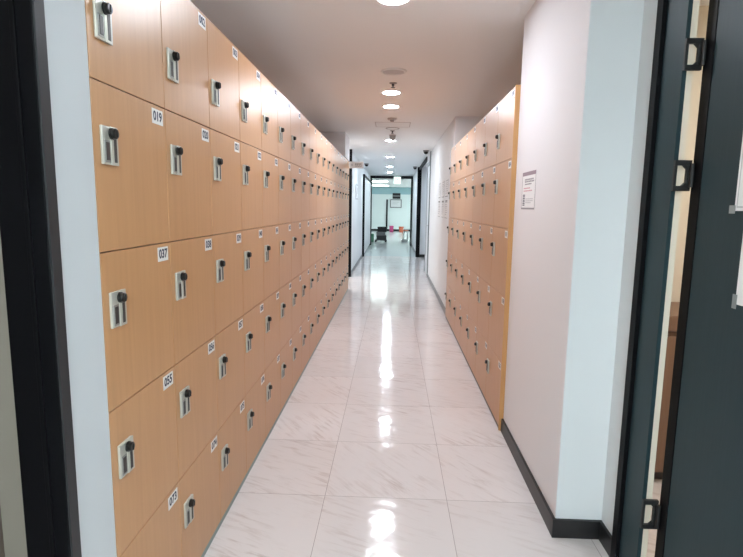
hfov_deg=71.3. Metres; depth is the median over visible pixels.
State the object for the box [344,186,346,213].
locker
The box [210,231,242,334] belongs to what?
locker
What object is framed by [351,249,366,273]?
baseboard
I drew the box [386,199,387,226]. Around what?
door pull
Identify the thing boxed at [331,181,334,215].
locker
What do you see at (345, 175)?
locker
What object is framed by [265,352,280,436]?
locker
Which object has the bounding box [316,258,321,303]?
locker
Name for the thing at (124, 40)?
locker
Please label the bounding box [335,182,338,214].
locker
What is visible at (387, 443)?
floor
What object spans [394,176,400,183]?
exit sign
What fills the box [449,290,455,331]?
locker
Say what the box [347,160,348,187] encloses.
locker
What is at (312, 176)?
locker
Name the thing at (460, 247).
locker
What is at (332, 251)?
locker
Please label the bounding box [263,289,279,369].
locker
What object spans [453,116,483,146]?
wall
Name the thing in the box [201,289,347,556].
trim
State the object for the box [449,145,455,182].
locker
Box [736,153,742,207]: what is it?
print
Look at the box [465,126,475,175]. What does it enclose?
locker
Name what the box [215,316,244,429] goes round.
locker
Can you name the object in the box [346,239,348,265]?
locker
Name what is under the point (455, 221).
locker
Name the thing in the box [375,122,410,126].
access hatch
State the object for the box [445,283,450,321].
locker
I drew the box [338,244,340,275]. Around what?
locker
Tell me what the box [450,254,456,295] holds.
locker
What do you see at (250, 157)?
locker
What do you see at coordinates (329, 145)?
locker
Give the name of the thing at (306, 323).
locker
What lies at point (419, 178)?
door frame
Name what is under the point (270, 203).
locker
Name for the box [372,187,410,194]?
window
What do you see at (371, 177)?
frame
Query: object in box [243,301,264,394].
locker
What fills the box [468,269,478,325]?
locker
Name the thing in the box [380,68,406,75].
ceiling speaker
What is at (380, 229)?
crate
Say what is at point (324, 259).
locker
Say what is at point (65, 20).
wall
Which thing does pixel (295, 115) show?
locker
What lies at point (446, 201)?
notice
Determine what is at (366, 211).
door
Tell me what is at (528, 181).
print
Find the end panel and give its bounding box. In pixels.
[498,85,520,429]
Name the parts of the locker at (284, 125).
lock plate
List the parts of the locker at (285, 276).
lock plate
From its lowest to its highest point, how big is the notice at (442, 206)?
0.250 m
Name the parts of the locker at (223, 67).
lock plate, knob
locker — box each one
[85,0,163,107]
[89,78,168,251]
[99,242,173,411]
[108,366,178,556]
[120,482,181,556]
[160,0,209,127]
[164,110,212,240]
[169,235,214,364]
[174,336,217,479]
[178,431,219,556]
[207,18,239,140]
[210,129,241,234]
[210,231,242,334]
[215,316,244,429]
[218,397,246,519]
[238,50,261,149]
[240,142,262,229]
[240,227,263,314]
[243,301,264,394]
[245,371,265,471]
[261,73,277,156]
[262,151,278,226]
[263,225,278,299]
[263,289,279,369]
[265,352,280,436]
[277,89,290,162]
[278,158,290,223]
[278,223,291,288]
[279,281,291,349]
[280,336,291,409]
[290,102,300,166]
[291,163,300,221]
[291,221,300,278]
[291,273,301,334]
[292,324,301,389]
[301,114,308,169]
[301,168,308,220]
[301,220,308,272]
[301,268,309,321]
[302,314,309,370]
[308,122,315,172]
[309,171,315,219]
[309,219,315,266]
[309,263,315,311]
[309,306,315,356]
[315,129,321,175]
[316,174,321,217]
[316,218,321,261]
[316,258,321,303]
[316,298,321,345]
[322,135,326,177]
[322,177,326,216]
[322,217,326,257]
[322,255,326,296]
[322,292,326,334]
[327,140,331,179]
[327,179,331,216]
[327,216,330,253]
[327,252,330,289]
[327,286,330,325]
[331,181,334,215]
[331,216,334,250]
[331,249,334,284]
[331,281,334,317]
[332,145,335,181]
[335,149,338,182]
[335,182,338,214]
[335,215,338,247]
[335,247,337,279]
[335,277,337,310]
[338,215,341,245]
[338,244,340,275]
[338,274,340,305]
[339,152,341,183]
[339,184,341,214]
[341,155,344,184]
[341,185,343,214]
[341,214,343,243]
[341,242,343,271]
[341,270,343,299]
[344,158,346,186]
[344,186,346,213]
[344,214,346,241]
[344,241,345,267]
[344,267,345,294]
[346,214,348,239]
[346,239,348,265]
[346,265,347,290]
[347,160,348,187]
[347,187,348,213]
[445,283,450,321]
[446,251,451,288]
[447,218,452,253]
[448,182,454,217]
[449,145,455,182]
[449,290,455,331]
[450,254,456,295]
[451,218,459,257]
[452,180,459,218]
[453,140,460,180]
[453,297,460,344]
[455,259,462,302]
[456,220,464,262]
[458,177,465,219]
[459,133,467,178]
[459,305,467,358]
[461,263,469,312]
[462,221,471,267]
[464,174,473,221]
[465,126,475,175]
[466,315,476,375]
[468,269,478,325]
[470,222,480,274]
[472,170,483,223]
[473,116,485,172]
[474,328,487,396]
[476,276,490,341]
[479,224,492,284]
[481,165,495,225]
[483,103,498,168]
[485,343,501,423]
[487,286,504,361]
[490,226,507,295]
[493,159,511,228]
[495,86,515,163]
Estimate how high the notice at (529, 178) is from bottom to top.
0.208 m
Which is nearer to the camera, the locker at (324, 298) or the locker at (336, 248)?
the locker at (324, 298)
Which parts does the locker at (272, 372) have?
lock plate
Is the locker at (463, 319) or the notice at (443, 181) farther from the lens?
the notice at (443, 181)
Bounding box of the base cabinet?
[654,302,679,478]
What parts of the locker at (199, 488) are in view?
lock plate, knob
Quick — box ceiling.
[190,0,708,187]
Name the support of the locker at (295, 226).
on the locker at (296, 282)
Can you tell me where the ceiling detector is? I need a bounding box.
[389,134,395,140]
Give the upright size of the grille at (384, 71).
0.005 m
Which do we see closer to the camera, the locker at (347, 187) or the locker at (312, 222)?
the locker at (312, 222)
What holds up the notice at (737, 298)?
attached to the door leaf at (699, 513)
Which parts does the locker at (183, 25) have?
lock plate, knob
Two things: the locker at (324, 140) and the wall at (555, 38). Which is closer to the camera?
the wall at (555, 38)
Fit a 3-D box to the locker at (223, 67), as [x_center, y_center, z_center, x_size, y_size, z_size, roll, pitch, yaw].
[-0.831,-0.855,2.293,0.428,0.426,0.421,1,8,2]
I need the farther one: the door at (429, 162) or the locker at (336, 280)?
the door at (429, 162)
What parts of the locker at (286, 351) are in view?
lock plate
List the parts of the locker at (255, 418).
lock plate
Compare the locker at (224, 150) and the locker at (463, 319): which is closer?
the locker at (224, 150)
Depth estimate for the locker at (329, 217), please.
6.12 m
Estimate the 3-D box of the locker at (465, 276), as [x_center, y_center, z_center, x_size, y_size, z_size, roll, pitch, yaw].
[1.104,0.095,5.049,0.428,0.429,0.499,1,8,2]
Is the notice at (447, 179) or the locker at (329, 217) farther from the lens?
the notice at (447, 179)
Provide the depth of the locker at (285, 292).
3.71 m
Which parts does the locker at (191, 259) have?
lock plate, knob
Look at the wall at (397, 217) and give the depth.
30.74 m
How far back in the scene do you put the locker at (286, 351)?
3.75 m
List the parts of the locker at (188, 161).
lock plate, knob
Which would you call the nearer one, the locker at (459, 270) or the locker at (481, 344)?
the locker at (481, 344)
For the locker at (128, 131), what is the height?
0.433 m
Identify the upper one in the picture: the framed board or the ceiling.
the ceiling
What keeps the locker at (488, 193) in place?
on the locker at (486, 238)
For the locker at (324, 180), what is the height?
0.433 m
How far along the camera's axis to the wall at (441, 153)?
8.27 m
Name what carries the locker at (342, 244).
on the locker at (342, 272)
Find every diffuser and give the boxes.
[379,0,406,4]
[383,91,398,94]
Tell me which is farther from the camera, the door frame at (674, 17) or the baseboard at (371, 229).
the baseboard at (371, 229)
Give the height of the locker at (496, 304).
0.429 m
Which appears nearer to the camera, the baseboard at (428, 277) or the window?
the baseboard at (428, 277)
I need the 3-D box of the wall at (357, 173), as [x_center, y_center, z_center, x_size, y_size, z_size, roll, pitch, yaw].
[-1.120,-1.941,14.984,1.730,2.570,8.900,1,8,2]
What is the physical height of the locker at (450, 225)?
0.430 m
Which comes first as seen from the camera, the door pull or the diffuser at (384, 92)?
the diffuser at (384, 92)
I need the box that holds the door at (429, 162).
[424,151,430,273]
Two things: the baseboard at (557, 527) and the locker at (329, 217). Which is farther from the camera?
the locker at (329, 217)
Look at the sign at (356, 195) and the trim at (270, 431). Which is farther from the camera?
the sign at (356, 195)
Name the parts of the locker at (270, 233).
lock plate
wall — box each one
[0,235,27,556]
[44,0,116,556]
[320,132,349,160]
[351,152,369,269]
[371,194,412,228]
[412,170,417,250]
[419,167,426,253]
[428,119,453,307]
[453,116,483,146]
[503,0,590,516]
[555,0,657,534]
[641,0,708,556]
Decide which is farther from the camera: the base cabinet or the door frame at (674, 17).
the base cabinet
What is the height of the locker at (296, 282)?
0.429 m
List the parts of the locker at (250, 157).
lock plate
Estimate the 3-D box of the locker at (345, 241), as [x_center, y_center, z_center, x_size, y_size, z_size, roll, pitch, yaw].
[-0.609,-0.387,8.319,0.428,0.429,0.421,1,8,2]
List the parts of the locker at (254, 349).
lock plate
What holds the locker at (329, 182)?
on the locker at (329, 217)
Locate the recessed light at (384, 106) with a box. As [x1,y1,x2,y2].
[382,105,399,108]
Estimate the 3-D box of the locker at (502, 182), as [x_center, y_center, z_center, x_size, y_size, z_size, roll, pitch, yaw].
[1.055,-0.553,3.445,0.428,0.433,0.499,1,8,2]
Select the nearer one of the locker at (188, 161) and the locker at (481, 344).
the locker at (188, 161)
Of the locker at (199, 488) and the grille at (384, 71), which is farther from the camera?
the grille at (384, 71)
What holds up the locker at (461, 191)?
on the locker at (460, 247)
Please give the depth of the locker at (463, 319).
5.11 m
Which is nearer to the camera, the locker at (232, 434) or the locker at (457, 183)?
the locker at (232, 434)
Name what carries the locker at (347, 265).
on the trim at (270, 431)
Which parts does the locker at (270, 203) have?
lock plate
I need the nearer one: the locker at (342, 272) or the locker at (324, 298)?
the locker at (324, 298)
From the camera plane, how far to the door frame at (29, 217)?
1.14 m
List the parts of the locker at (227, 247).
lock plate, knob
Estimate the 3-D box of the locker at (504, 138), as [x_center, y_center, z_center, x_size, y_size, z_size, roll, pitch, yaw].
[1.062,-0.980,3.386,0.428,0.426,0.499,1,8,2]
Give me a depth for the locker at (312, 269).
4.94 m
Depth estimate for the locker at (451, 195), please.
6.42 m
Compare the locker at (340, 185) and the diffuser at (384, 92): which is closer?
the diffuser at (384, 92)
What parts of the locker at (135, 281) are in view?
lock plate, knob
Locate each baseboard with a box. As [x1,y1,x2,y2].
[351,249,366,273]
[371,229,409,230]
[411,244,445,313]
[501,419,611,556]
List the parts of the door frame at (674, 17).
edge trim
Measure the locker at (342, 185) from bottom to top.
0.433 m
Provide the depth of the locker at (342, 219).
7.77 m
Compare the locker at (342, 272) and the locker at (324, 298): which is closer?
the locker at (324, 298)
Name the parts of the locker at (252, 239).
lock plate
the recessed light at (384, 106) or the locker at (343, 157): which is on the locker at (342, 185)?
the locker at (343, 157)
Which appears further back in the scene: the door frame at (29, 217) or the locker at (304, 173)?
the locker at (304, 173)
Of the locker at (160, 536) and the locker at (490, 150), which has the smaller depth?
the locker at (160, 536)
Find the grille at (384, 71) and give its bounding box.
[383,70,403,73]
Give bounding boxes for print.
[525,178,533,184]
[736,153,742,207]
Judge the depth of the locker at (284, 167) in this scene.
3.58 m
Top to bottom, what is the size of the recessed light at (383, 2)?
0.006 m
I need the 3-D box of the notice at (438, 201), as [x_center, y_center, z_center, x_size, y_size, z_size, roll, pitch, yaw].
[1.100,-1.135,8.436,0.003,0.250,0.360,1,8,2]
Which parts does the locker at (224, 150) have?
lock plate, knob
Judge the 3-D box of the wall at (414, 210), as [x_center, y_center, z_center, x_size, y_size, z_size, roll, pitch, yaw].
[1.672,-2.203,17.157,0.470,2.570,4.299,1,8,2]
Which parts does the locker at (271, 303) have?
lock plate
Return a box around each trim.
[0,507,4,556]
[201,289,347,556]
[446,318,500,430]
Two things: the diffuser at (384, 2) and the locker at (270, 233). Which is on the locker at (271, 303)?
the locker at (270, 233)
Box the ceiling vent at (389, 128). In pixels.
[386,127,399,129]
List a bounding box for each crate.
[376,231,385,235]
[376,235,386,239]
[377,227,386,231]
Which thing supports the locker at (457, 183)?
on the locker at (455, 221)
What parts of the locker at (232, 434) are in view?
lock plate, knob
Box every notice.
[438,182,440,197]
[438,201,439,216]
[441,201,443,216]
[442,180,444,196]
[444,200,447,217]
[445,178,448,196]
[521,170,536,208]
[729,137,742,213]
[731,238,742,308]
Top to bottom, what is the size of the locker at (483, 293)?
0.429 m
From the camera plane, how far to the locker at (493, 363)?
3.61 m
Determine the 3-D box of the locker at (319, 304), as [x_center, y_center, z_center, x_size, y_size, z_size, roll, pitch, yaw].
[-0.736,0.446,5.455,0.428,0.429,0.421,1,8,2]
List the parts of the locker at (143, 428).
lock plate, knob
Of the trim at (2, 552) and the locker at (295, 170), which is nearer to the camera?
the trim at (2, 552)
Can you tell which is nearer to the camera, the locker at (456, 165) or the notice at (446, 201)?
the locker at (456, 165)
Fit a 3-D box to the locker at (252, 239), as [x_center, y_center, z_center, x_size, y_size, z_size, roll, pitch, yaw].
[-0.827,-0.059,2.830,0.428,0.430,0.421,1,8,2]
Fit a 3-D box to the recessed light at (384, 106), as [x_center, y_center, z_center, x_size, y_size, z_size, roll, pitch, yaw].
[0.221,-1.940,5.854,0.200,0.006,0.200,1,8,2]
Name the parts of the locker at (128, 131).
lock plate, knob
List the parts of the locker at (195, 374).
lock plate, knob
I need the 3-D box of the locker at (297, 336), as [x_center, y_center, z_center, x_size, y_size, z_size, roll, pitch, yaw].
[-0.788,0.620,4.202,0.428,0.429,0.421,1,8,2]
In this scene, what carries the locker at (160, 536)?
on the trim at (270, 431)
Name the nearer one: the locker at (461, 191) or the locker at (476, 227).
the locker at (476, 227)
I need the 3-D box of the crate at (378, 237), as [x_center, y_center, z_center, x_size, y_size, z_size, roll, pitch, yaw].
[0.407,-1.700,21.371,0.424,0.170,0.524,1,8,2]
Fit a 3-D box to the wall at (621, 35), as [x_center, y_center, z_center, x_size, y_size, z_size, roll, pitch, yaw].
[0.940,-0.106,2.070,0.208,2.570,0.156,1,8,2]
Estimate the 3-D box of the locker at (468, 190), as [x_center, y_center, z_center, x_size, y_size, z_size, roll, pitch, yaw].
[1.117,-0.760,4.930,0.428,0.433,0.499,1,8,2]
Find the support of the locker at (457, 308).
on the trim at (446, 318)
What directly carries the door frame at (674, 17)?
attached to the wall
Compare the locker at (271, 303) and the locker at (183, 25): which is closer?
the locker at (183, 25)
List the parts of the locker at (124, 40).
lock plate, knob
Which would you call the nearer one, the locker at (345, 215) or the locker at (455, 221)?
the locker at (455, 221)
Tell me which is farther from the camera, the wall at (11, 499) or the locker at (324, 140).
the locker at (324, 140)
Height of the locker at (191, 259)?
0.430 m
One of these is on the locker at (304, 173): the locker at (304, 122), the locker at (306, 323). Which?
the locker at (304, 122)
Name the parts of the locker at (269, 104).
lock plate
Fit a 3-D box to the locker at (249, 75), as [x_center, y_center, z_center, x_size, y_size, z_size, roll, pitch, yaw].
[-0.814,-0.913,2.711,0.428,0.426,0.421,1,8,2]
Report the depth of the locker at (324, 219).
5.73 m
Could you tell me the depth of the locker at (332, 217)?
6.53 m
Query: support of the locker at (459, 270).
on the locker at (457, 308)
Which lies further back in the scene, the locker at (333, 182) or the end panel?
the locker at (333, 182)
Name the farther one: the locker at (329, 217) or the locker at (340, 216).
the locker at (340, 216)
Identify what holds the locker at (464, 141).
on the locker at (461, 191)
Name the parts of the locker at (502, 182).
lock plate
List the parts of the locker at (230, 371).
lock plate, knob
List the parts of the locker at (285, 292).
lock plate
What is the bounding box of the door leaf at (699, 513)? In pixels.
[640,0,742,556]
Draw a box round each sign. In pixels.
[349,162,363,167]
[355,184,357,199]
[393,193,399,198]
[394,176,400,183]
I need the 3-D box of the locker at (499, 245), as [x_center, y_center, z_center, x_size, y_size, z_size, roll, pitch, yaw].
[1.049,-0.125,3.505,0.428,0.430,0.499,1,8,2]
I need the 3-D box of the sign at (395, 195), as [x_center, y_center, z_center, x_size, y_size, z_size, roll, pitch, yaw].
[1.477,-4.868,30.570,0.460,0.330,0.031,1,8,2]
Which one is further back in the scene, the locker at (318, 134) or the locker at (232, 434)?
the locker at (318, 134)
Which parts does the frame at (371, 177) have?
post, post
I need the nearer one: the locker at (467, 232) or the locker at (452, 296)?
the locker at (467, 232)
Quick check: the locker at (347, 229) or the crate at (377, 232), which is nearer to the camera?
the locker at (347, 229)
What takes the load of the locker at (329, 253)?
on the locker at (329, 289)
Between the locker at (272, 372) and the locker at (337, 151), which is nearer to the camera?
the locker at (272, 372)
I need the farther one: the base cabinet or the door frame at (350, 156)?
the door frame at (350, 156)
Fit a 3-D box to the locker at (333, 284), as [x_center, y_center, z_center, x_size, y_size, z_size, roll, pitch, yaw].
[-0.684,0.271,6.708,0.428,0.429,0.421,1,8,2]
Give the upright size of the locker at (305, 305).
0.429 m
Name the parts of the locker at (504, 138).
lock plate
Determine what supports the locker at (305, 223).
on the locker at (305, 305)
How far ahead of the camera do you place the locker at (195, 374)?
2.01 m
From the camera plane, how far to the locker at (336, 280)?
7.12 m
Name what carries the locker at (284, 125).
on the locker at (284, 167)
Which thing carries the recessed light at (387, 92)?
in the ceiling
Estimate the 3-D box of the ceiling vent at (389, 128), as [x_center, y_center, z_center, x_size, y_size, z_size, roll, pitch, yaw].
[0.304,-2.167,7.487,0.204,0.006,0.204,1,8,2]
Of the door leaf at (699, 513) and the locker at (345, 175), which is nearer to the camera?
the door leaf at (699, 513)
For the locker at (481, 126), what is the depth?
4.37 m
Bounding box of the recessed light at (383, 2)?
[376,0,410,5]
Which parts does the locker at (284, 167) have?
lock plate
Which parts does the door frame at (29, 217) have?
trim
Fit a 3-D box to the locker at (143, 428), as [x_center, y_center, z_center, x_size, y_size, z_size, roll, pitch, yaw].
[-0.885,0.542,1.637,0.428,0.429,0.421,1,8,2]
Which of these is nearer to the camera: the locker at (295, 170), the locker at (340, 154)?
the locker at (295, 170)
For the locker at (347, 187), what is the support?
on the locker at (347, 229)
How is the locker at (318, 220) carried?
on the locker at (319, 262)
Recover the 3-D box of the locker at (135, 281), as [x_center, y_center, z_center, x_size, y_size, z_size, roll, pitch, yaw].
[-0.879,0.115,1.577,0.428,0.430,0.421,1,8,2]
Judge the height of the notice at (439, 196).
0.250 m
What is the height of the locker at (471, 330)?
0.429 m
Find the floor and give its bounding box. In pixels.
[204,231,661,556]
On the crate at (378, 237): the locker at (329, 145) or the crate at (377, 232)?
the crate at (377, 232)
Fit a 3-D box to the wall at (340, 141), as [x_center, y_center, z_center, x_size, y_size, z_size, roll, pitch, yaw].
[-0.605,-2.119,8.360,0.438,0.370,0.780,1,8,2]
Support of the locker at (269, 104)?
on the locker at (270, 203)
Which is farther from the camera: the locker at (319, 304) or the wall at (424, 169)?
the wall at (424, 169)
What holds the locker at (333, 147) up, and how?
on the locker at (333, 182)
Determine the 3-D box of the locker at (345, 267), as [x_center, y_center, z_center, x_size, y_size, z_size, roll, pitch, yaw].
[-0.615,0.039,8.378,0.428,0.429,0.421,1,8,2]
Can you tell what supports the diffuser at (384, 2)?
attached to the recessed light at (383, 2)
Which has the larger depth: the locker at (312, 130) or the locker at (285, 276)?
the locker at (312, 130)
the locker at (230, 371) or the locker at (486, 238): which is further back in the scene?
the locker at (486, 238)
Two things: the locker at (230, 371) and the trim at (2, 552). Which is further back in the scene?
the locker at (230, 371)
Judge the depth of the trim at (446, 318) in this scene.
4.34 m
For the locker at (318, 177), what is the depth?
5.24 m
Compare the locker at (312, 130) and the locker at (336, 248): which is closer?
the locker at (312, 130)
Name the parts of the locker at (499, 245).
lock plate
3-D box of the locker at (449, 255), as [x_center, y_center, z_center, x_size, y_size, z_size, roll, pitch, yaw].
[1.165,-0.111,6.534,0.428,0.429,0.499,1,8,2]
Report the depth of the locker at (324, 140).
5.59 m
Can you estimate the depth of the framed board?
30.62 m
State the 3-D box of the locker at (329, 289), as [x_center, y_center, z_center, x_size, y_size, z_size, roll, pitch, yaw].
[-0.702,0.329,6.290,0.428,0.429,0.421,1,8,2]
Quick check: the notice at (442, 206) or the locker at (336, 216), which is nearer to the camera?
the locker at (336, 216)
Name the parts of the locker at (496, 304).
lock plate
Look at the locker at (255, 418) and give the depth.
2.92 m
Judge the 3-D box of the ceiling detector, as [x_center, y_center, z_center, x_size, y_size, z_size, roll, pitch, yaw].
[0.332,-2.218,8.186,0.110,0.096,0.110,1,8,2]
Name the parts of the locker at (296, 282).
lock plate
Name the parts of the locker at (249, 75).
lock plate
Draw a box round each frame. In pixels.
[0,0,81,556]
[348,149,351,276]
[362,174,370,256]
[369,176,412,245]
[415,157,427,256]
[610,0,692,556]
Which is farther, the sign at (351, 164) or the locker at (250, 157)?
the sign at (351, 164)
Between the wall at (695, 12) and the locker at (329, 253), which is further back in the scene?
the locker at (329, 253)
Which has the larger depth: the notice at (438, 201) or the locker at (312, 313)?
the notice at (438, 201)
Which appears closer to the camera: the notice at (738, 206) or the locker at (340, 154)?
the notice at (738, 206)
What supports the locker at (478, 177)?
on the locker at (476, 227)
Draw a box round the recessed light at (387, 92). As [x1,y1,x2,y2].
[381,90,400,94]
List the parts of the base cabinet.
door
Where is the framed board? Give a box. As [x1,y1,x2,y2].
[390,199,401,207]

